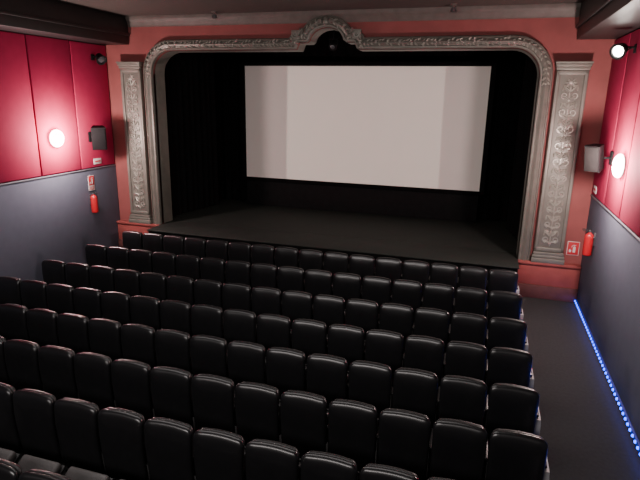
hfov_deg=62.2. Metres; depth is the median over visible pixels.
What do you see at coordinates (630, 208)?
wall panel
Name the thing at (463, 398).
chair
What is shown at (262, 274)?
chair
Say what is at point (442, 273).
chair
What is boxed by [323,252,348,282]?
chair
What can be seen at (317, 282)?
chair
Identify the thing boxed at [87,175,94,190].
safety sign
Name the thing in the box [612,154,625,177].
wall sconce
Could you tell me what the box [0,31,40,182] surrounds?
wall panel
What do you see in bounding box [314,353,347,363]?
backrest cushion
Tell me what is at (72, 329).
chair
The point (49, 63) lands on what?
wall panel
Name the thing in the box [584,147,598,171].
grille
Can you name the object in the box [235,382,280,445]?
chair
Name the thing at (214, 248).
chair
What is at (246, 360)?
chair
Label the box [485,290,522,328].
chair
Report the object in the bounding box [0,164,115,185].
trim
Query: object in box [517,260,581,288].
trim
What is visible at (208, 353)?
chair
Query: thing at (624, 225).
trim
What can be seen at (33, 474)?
backrest cushion
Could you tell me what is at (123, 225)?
trim
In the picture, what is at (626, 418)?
led strip
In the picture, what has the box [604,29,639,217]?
wall panel
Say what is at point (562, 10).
trim
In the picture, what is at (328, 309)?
chair
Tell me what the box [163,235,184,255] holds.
chair
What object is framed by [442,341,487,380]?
chair
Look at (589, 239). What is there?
fire extinguisher
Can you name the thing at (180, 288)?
chair
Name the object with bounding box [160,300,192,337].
chair
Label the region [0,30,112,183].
wall
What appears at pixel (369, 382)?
chair
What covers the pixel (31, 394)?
backrest cushion
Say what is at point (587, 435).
floor
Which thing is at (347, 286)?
chair
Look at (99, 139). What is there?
grille
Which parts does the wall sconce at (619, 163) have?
plate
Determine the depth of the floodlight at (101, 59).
12.90 m
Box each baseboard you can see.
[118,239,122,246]
[517,283,577,302]
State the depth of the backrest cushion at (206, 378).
6.19 m
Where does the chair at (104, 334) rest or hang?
on the floor
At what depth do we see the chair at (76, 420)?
5.69 m
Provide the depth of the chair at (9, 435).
5.98 m
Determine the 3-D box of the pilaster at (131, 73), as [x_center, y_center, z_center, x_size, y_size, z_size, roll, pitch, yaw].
[-4.788,-2.456,13.761,0.675,4.120,0.200,6,16,16]
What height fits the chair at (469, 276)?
0.992 m
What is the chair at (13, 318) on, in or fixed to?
on the floor
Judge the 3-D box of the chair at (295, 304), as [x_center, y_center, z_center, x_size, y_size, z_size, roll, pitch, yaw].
[-0.360,1.313,9.252,0.584,0.992,0.460,6,16,16]
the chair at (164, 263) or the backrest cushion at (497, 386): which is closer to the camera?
the backrest cushion at (497, 386)
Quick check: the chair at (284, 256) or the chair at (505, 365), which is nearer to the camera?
the chair at (505, 365)
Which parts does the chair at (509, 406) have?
frame, armrest, panel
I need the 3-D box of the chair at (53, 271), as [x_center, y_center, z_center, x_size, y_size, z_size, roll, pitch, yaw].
[-5.209,0.838,10.676,0.584,0.992,0.460,6,16,16]
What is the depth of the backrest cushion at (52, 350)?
6.81 m
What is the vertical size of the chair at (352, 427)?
0.992 m
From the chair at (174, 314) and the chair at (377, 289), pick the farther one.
the chair at (377, 289)
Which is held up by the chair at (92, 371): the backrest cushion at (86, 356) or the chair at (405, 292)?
the backrest cushion at (86, 356)
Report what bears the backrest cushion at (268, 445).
on the chair at (264, 459)
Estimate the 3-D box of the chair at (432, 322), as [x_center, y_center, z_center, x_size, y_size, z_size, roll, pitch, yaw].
[1.795,1.524,8.618,0.584,0.992,0.460,6,16,16]
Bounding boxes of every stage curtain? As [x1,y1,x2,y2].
[165,52,218,215]
[214,30,525,220]
[506,55,536,240]
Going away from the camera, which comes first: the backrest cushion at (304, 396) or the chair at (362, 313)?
the backrest cushion at (304, 396)
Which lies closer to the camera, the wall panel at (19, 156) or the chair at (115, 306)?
the chair at (115, 306)
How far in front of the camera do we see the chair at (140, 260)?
11.21 m
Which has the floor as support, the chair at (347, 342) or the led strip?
the chair at (347, 342)
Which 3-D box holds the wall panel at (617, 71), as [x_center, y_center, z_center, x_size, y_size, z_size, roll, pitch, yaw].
[5.455,-2.238,9.955,0.045,2.970,1.229,6,16,16]
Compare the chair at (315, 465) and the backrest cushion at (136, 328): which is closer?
the chair at (315, 465)
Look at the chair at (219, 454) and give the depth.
5.19 m
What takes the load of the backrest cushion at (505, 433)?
on the chair at (512, 454)
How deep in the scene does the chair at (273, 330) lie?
7.99 m
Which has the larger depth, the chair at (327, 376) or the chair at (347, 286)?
the chair at (347, 286)
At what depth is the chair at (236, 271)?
10.58 m
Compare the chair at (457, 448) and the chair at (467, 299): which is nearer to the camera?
the chair at (457, 448)
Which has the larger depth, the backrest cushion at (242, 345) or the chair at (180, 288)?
the chair at (180, 288)
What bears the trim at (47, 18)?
attached to the wall at (0, 30)
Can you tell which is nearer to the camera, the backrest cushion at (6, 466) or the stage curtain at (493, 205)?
the backrest cushion at (6, 466)
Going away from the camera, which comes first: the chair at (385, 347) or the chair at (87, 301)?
the chair at (385, 347)
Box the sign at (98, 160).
[93,158,100,163]
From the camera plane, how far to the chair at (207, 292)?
9.45 m
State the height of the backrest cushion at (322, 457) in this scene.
0.573 m
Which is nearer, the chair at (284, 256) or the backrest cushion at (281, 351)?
the backrest cushion at (281, 351)
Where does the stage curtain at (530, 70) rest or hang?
on the stage
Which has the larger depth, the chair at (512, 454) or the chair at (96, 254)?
the chair at (96, 254)
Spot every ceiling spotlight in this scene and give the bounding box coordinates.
[211,11,216,18]
[450,4,456,11]
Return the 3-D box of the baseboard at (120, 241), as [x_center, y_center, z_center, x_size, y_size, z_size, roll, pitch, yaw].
[-4.901,0.168,14.509,1.324,0.300,0.170,6,16,16]
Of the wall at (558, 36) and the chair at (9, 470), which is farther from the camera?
the wall at (558, 36)
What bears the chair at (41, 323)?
on the floor
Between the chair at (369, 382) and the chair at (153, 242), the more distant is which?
the chair at (153, 242)
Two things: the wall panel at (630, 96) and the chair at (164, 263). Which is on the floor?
the chair at (164, 263)
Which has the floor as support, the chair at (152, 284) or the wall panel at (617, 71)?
the chair at (152, 284)
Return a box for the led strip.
[574,300,639,455]
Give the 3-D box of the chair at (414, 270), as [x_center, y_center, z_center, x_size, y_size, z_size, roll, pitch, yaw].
[1.987,0.862,11.084,0.584,0.992,0.460,6,16,16]
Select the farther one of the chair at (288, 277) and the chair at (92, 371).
the chair at (288, 277)
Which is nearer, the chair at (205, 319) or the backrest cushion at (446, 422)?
the backrest cushion at (446, 422)
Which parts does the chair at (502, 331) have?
panel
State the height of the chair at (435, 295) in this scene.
0.992 m
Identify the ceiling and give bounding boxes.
[56,0,584,15]
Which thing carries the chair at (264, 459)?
on the floor
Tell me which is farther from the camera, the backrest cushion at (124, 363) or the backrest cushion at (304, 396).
the backrest cushion at (124, 363)
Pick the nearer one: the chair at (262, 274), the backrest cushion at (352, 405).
the backrest cushion at (352, 405)
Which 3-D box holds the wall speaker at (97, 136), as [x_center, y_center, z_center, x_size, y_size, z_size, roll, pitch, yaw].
[-5.475,-2.523,13.065,0.527,0.588,0.459,6,16,16]
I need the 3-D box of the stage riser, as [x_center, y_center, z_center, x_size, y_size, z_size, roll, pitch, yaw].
[0.033,0.416,12.992,8.960,0.790,1.140,6,16,16]
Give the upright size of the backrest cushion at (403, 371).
0.573 m
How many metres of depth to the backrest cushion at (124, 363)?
6.51 m
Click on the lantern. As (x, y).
(333, 45)
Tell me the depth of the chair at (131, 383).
6.55 m
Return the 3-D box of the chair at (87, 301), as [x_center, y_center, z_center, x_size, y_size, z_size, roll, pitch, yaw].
[-3.905,1.257,9.214,0.584,0.992,0.460,6,16,16]
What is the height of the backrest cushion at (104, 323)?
0.573 m
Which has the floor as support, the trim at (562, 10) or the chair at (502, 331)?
the chair at (502, 331)
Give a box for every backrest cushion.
[0,382,15,393]
[0,458,22,478]
[10,304,27,312]
[12,339,39,349]
[22,389,56,414]
[27,469,71,479]
[47,345,76,386]
[63,398,100,446]
[81,352,113,395]
[95,318,122,355]
[106,407,146,460]
[118,359,152,402]
[129,323,156,361]
[158,366,192,411]
[171,300,191,334]
[181,276,194,304]
[198,374,234,420]
[234,341,265,350]
[241,382,279,394]
[252,439,298,454]
[272,347,305,358]
[287,390,326,401]
[307,451,356,466]
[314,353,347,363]
[335,399,376,410]
[356,360,390,368]
[385,408,428,418]
[398,367,436,375]
[438,418,484,428]
[444,375,484,382]
[450,341,484,346]
[493,383,533,389]
[494,347,528,352]
[494,428,542,438]
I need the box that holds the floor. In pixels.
[16,263,639,479]
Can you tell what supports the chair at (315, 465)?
on the floor
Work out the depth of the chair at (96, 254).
11.53 m
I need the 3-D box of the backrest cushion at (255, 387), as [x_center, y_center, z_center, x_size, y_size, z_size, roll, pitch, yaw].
[-0.708,1.937,6.165,0.512,0.573,0.106,6,16,16]
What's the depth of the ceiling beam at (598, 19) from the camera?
8.41 m
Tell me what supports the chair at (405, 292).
on the floor
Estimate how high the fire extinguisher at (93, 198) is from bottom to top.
0.520 m
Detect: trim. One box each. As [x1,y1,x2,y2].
[0,0,129,44]
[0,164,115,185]
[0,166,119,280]
[116,220,160,238]
[125,3,580,26]
[143,16,552,260]
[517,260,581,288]
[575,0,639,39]
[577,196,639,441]
[591,194,639,241]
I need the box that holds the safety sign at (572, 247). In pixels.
[566,241,579,255]
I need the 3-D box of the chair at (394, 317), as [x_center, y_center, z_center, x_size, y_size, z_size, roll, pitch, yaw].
[1.256,1.472,8.777,0.584,0.992,0.460,6,16,16]
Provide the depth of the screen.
15.34 m
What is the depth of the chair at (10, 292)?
9.40 m
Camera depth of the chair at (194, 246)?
12.22 m
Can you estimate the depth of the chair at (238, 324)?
8.15 m
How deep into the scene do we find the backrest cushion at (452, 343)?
7.20 m
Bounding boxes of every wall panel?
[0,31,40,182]
[25,35,80,175]
[69,41,114,168]
[592,33,630,203]
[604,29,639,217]
[619,99,639,236]
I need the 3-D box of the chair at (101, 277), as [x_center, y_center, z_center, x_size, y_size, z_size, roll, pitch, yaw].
[-4.132,0.944,10.360,0.584,0.992,0.460,6,16,16]
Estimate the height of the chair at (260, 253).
0.992 m
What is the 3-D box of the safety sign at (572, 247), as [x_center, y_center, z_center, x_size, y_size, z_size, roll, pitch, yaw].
[5.397,0.179,11.301,0.240,0.300,0.016,6,16,16]
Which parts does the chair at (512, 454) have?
frame, armrest, panel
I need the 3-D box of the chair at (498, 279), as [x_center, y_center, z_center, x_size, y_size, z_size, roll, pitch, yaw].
[3.632,1.024,10.601,0.644,0.992,0.460,6,16,16]
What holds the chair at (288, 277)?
on the floor
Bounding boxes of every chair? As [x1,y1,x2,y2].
[0,276,22,305]
[0,304,29,340]
[0,336,10,384]
[0,382,22,453]
[0,448,20,462]
[0,454,65,479]
[4,339,43,391]
[13,389,62,463]
[18,466,113,479]
[20,280,48,309]
[26,308,59,346]
[38,345,78,399]
[42,260,66,284]
[46,284,74,314]
[54,398,104,473]
[57,313,90,354]
[65,263,90,288]
[73,287,102,319]
[74,352,114,409]
[85,244,107,266]
[88,318,123,361]
[89,266,115,292]
[98,407,148,479]
[101,291,131,324]
[107,247,129,269]
[111,359,153,421]
[114,269,140,296]
[121,323,157,369]
[122,231,142,249]
[129,249,152,273]
[130,295,161,331]
[140,272,167,302]
[142,233,163,253]
[144,417,195,479]
[150,366,193,430]
[152,252,176,276]
[155,329,192,373]
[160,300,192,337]
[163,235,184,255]
[166,276,194,306]
[176,255,200,281]
[184,237,206,259]
[190,335,228,377]
[191,304,223,338]
[192,374,235,432]
[193,428,245,479]
[194,279,222,309]
[200,257,225,285]
[206,240,228,262]
[222,283,251,312]
[223,309,256,346]
[225,260,251,292]
[227,341,266,390]
[228,242,251,272]
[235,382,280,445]
[245,439,300,479]
[251,244,274,264]
[251,263,277,288]
[252,287,281,323]
[256,314,291,356]
[266,347,306,399]
[274,247,298,272]
[277,266,304,300]
[280,390,328,457]
[281,290,312,328]
[291,319,327,363]
[298,249,323,278]
[300,451,359,479]
[304,269,332,304]
[305,353,348,408]
[312,294,345,334]
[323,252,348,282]
[326,324,365,370]
[327,399,377,470]
[332,273,361,308]
[344,299,378,340]
[347,360,391,425]
[348,255,374,285]
[360,463,418,479]
[361,276,390,315]
[364,329,403,386]
[374,257,401,294]
[376,408,430,479]
[378,303,413,353]
[390,279,422,323]
[391,367,438,434]
[401,260,429,299]
[402,335,444,387]
[412,307,449,352]
[421,283,454,323]
[426,418,487,479]
[428,263,457,297]
[428,477,452,479]
[435,375,487,425]
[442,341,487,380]
[448,312,487,345]
[452,287,487,315]
[456,266,487,289]
[482,428,549,479]
[483,383,540,446]
[484,347,533,401]
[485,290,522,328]
[485,317,527,361]
[486,269,518,301]
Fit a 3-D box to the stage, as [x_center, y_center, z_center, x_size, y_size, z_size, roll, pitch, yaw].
[0.544,-0.021,14.586,11.200,0.820,4.720,6,16,16]
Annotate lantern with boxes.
[329,30,337,50]
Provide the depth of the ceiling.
10.93 m
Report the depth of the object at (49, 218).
12.31 m
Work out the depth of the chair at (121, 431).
5.53 m
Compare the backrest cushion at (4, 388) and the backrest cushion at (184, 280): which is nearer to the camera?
the backrest cushion at (4, 388)
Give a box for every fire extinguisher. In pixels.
[89,192,98,212]
[582,228,595,255]
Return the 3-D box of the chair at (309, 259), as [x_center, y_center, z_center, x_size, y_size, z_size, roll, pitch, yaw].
[-0.168,0.651,11.717,0.584,0.992,0.460,6,16,16]
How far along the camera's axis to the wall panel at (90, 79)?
13.07 m
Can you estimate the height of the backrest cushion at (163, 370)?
0.573 m
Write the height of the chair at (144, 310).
0.992 m
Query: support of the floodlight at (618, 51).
attached to the wall panel at (630, 96)
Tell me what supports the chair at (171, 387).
on the floor
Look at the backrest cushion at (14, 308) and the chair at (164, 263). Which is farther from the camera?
the chair at (164, 263)
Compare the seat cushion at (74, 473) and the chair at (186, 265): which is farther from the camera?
the chair at (186, 265)
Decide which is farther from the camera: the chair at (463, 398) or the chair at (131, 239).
the chair at (131, 239)
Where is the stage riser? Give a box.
[149,231,517,282]
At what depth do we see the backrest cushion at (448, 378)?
6.29 m
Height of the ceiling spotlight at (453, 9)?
0.145 m
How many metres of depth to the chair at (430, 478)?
4.64 m
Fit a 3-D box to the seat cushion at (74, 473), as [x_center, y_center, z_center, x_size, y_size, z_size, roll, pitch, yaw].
[-2.273,2.382,4.984,0.450,0.256,0.392,6,16,16]
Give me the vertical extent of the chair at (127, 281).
0.992 m
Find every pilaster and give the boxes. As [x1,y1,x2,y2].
[116,62,152,223]
[530,61,593,264]
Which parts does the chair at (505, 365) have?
panel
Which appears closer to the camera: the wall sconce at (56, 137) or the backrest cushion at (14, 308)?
the backrest cushion at (14, 308)
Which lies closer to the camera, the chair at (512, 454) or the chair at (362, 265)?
the chair at (512, 454)
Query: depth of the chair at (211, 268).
10.73 m
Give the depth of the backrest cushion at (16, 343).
6.98 m
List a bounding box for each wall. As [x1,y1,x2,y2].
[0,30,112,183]
[105,9,616,264]
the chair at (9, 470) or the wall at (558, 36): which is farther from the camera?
the wall at (558, 36)
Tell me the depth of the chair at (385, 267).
10.96 m
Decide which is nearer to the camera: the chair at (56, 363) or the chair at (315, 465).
the chair at (315, 465)
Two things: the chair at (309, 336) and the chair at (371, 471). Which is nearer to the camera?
the chair at (371, 471)
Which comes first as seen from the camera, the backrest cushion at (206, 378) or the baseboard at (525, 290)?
the backrest cushion at (206, 378)
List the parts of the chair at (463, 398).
frame, armrest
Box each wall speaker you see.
[88,125,106,149]
[584,143,613,172]
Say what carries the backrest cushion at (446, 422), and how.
on the chair at (457, 448)
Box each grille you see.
[92,129,106,149]
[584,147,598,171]
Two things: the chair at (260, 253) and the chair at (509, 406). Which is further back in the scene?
the chair at (260, 253)
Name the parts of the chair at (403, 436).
frame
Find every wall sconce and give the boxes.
[49,130,63,146]
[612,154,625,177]
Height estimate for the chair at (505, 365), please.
0.992 m
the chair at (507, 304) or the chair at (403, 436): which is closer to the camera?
the chair at (403, 436)
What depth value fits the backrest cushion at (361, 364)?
6.60 m
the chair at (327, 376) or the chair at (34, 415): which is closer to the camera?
the chair at (34, 415)
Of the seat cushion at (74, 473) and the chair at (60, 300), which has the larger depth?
the chair at (60, 300)
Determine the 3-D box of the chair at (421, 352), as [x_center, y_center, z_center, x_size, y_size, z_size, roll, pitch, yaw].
[1.482,1.785,7.631,0.584,0.992,0.460,6,16,16]
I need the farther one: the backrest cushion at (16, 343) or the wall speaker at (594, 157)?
the wall speaker at (594, 157)
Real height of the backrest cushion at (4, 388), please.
0.573 m
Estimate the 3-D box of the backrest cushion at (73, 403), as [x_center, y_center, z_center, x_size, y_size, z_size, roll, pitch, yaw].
[-2.598,2.007,5.774,0.512,0.573,0.106,6,16,16]
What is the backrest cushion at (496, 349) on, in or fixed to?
on the chair at (505, 365)
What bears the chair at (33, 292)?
on the floor
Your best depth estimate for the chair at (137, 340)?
7.56 m
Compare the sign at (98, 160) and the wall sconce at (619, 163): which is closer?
the wall sconce at (619, 163)
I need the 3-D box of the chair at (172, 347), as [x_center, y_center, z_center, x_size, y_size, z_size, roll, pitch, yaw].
[-2.038,1.708,7.671,0.584,0.992,0.460,6,16,16]
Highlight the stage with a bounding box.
[147,198,518,268]
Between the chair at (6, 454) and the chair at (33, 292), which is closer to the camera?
the chair at (6, 454)
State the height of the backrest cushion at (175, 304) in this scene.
0.573 m
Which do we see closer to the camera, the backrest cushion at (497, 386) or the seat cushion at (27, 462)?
the seat cushion at (27, 462)
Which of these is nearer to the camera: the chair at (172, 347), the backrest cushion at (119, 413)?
the backrest cushion at (119, 413)
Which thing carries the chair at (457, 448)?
on the floor
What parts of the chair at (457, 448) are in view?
frame, armrest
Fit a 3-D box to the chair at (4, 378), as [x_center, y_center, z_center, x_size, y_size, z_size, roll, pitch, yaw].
[-4.467,1.726,7.439,0.584,0.992,0.460,6,16,16]
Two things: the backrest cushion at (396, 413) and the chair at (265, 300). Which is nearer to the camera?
the backrest cushion at (396, 413)
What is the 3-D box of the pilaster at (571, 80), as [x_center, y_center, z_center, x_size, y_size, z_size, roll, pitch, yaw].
[4.936,-1.504,10.904,0.675,4.120,0.200,6,16,16]
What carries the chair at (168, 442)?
on the floor
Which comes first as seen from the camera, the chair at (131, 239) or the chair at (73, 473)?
the chair at (73, 473)
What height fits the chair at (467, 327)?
0.992 m
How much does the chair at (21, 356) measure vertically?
0.992 m
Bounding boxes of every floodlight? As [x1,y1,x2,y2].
[91,53,106,64]
[609,43,636,59]
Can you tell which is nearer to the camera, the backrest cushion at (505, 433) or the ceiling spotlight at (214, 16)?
the backrest cushion at (505, 433)
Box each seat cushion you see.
[18,454,61,472]
[65,466,109,479]
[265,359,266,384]
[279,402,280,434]
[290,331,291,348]
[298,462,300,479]
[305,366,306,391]
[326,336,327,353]
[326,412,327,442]
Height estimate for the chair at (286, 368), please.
0.992 m
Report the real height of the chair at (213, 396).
0.992 m
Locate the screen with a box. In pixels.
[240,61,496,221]
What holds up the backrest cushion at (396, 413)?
on the chair at (403, 436)
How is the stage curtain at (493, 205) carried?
on the stage
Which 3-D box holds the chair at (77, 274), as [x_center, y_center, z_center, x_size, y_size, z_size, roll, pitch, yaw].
[-4.670,0.891,10.518,0.584,0.992,0.460,6,16,16]
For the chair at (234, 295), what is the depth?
9.29 m
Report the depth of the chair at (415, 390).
6.45 m
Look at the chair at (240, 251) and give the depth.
11.91 m
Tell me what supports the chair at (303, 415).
on the floor

